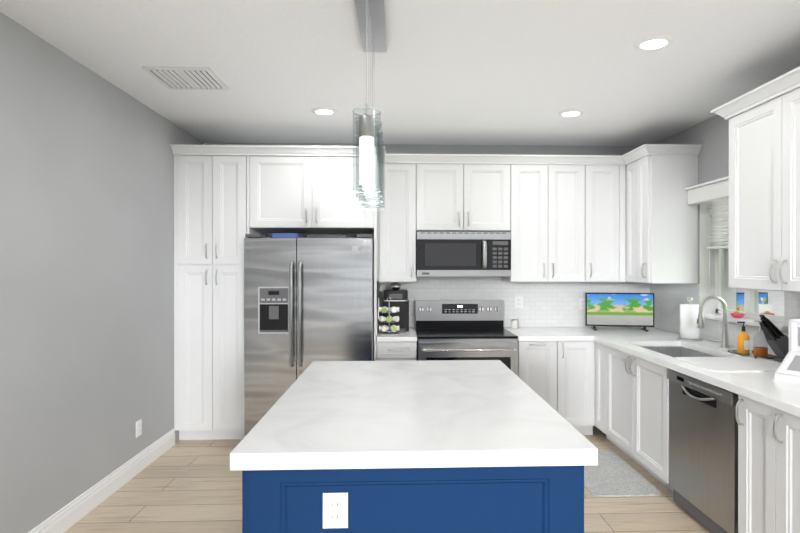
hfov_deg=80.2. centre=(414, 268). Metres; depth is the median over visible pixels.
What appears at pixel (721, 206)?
window blind
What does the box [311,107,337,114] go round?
recessed light
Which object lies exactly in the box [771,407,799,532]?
base cabinet
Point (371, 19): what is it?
pendant light
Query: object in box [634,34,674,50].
recessed light
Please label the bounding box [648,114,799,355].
wall
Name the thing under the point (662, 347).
countertop
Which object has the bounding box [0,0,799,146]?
ceiling
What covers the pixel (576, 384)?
base cabinet
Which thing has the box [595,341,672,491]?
base cabinet
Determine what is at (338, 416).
island countertop
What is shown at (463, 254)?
microwave
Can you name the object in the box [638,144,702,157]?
crown molding
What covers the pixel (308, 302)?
fridge
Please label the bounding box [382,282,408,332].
coffee maker
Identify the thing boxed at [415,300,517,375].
range
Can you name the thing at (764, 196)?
upper cabinet
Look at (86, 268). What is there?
wall
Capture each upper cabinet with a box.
[378,163,415,281]
[416,164,509,231]
[502,164,584,281]
[584,165,626,281]
[626,155,697,282]
[729,87,799,292]
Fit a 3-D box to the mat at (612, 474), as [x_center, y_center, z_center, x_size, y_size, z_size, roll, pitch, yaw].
[1.411,1.502,3.533,0.472,0.012,0.770,0,0,-2]
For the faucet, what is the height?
0.392 m
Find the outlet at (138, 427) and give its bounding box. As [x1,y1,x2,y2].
[136,419,141,437]
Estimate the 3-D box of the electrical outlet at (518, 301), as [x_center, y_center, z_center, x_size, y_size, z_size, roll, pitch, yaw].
[1.065,0.335,4.812,0.082,0.115,0.008,0,0,-2]
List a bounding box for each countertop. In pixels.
[230,360,597,471]
[377,328,416,341]
[504,327,591,340]
[576,327,799,416]
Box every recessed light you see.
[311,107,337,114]
[558,109,583,116]
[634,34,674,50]
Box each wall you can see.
[0,12,203,532]
[204,143,647,327]
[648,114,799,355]
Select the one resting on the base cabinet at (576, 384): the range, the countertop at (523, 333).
the countertop at (523, 333)
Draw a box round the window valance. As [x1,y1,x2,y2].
[685,176,728,204]
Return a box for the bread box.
[774,317,799,382]
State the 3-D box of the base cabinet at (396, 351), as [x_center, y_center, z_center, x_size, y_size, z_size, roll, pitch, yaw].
[-0.160,1.069,4.448,0.350,0.874,0.666,0,0,-2]
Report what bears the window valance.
attached to the wall at (712, 133)
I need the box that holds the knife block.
[759,315,788,361]
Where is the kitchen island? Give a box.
[242,468,583,532]
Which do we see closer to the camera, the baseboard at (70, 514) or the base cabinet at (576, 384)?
the baseboard at (70, 514)
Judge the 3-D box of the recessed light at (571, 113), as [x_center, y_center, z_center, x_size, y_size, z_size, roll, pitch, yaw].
[1.258,-1.246,3.806,0.210,0.013,0.180,0,0,-2]
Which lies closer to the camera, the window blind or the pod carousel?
the window blind
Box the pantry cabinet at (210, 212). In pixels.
[174,155,246,439]
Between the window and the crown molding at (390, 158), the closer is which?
the window
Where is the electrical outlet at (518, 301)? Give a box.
[515,296,522,307]
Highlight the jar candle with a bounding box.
[511,319,517,328]
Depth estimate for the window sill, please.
3.56 m
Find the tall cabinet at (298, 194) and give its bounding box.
[247,156,378,360]
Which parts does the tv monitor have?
tv screen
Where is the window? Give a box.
[715,210,783,322]
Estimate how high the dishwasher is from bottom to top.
0.868 m
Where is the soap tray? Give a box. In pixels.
[728,321,777,359]
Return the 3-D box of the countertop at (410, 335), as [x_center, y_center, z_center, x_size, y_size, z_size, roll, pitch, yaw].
[-0.160,0.611,4.456,0.352,0.040,0.648,0,0,-2]
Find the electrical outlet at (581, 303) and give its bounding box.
[579,298,584,309]
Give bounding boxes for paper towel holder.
[676,298,702,341]
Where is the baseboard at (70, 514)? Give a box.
[28,429,174,532]
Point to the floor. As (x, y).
(187, 486)
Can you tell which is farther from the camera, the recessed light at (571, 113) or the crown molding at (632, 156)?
the crown molding at (632, 156)
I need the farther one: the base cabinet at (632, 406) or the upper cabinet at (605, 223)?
the upper cabinet at (605, 223)
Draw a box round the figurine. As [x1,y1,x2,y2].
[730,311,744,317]
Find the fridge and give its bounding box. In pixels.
[244,233,373,436]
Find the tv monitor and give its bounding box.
[585,293,653,331]
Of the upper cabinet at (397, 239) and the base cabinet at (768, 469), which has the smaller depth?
the base cabinet at (768, 469)
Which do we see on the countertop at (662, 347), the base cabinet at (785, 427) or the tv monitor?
the tv monitor
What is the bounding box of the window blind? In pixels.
[707,198,728,293]
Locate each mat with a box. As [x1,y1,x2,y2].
[584,450,659,496]
[674,357,780,371]
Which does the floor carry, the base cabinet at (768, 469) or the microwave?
the base cabinet at (768, 469)
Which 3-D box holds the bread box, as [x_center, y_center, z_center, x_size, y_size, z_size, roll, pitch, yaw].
[2.213,0.436,2.466,0.309,0.320,0.478,0,0,-36]
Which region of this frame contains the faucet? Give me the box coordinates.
[697,296,729,347]
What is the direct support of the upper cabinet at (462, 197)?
attached to the wall at (545, 304)
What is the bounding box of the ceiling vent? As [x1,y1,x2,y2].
[142,66,228,89]
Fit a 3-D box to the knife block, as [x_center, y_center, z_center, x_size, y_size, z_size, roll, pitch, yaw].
[2.333,0.443,3.042,0.227,0.302,0.090,0,0,-2]
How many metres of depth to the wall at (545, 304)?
4.82 m
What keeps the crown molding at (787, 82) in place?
attached to the wall at (712, 133)
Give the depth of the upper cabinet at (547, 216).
4.46 m
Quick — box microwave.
[416,232,510,276]
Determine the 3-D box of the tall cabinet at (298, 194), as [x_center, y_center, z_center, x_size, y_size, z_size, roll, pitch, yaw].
[-0.898,0.256,4.421,1.122,2.500,0.666,0,0,-2]
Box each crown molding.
[170,144,385,161]
[383,154,621,164]
[622,148,640,164]
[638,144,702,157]
[711,66,799,119]
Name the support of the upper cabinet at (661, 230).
attached to the wall at (712, 133)
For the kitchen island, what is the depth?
1.57 m
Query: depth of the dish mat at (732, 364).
2.95 m
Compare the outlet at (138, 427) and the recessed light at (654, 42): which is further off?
the outlet at (138, 427)
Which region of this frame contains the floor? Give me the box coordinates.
[64,426,710,532]
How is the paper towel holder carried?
on the countertop at (662, 347)
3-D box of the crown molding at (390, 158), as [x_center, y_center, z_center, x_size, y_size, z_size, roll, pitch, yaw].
[0.835,-1.019,4.407,2.342,0.076,0.070,0,0,-2]
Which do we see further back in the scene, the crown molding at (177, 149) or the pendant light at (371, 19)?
the crown molding at (177, 149)
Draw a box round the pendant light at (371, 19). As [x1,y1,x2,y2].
[352,0,386,209]
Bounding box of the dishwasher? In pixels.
[667,369,737,532]
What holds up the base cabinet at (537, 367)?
on the floor
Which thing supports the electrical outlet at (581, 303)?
attached to the wall at (545, 304)
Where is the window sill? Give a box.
[703,313,786,330]
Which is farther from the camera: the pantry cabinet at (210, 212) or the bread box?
the pantry cabinet at (210, 212)
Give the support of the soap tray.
on the countertop at (662, 347)
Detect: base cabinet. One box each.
[377,341,416,360]
[517,340,556,410]
[557,341,594,434]
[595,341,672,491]
[735,395,770,532]
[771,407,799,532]
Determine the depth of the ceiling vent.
3.08 m
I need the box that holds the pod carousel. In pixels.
[379,298,399,334]

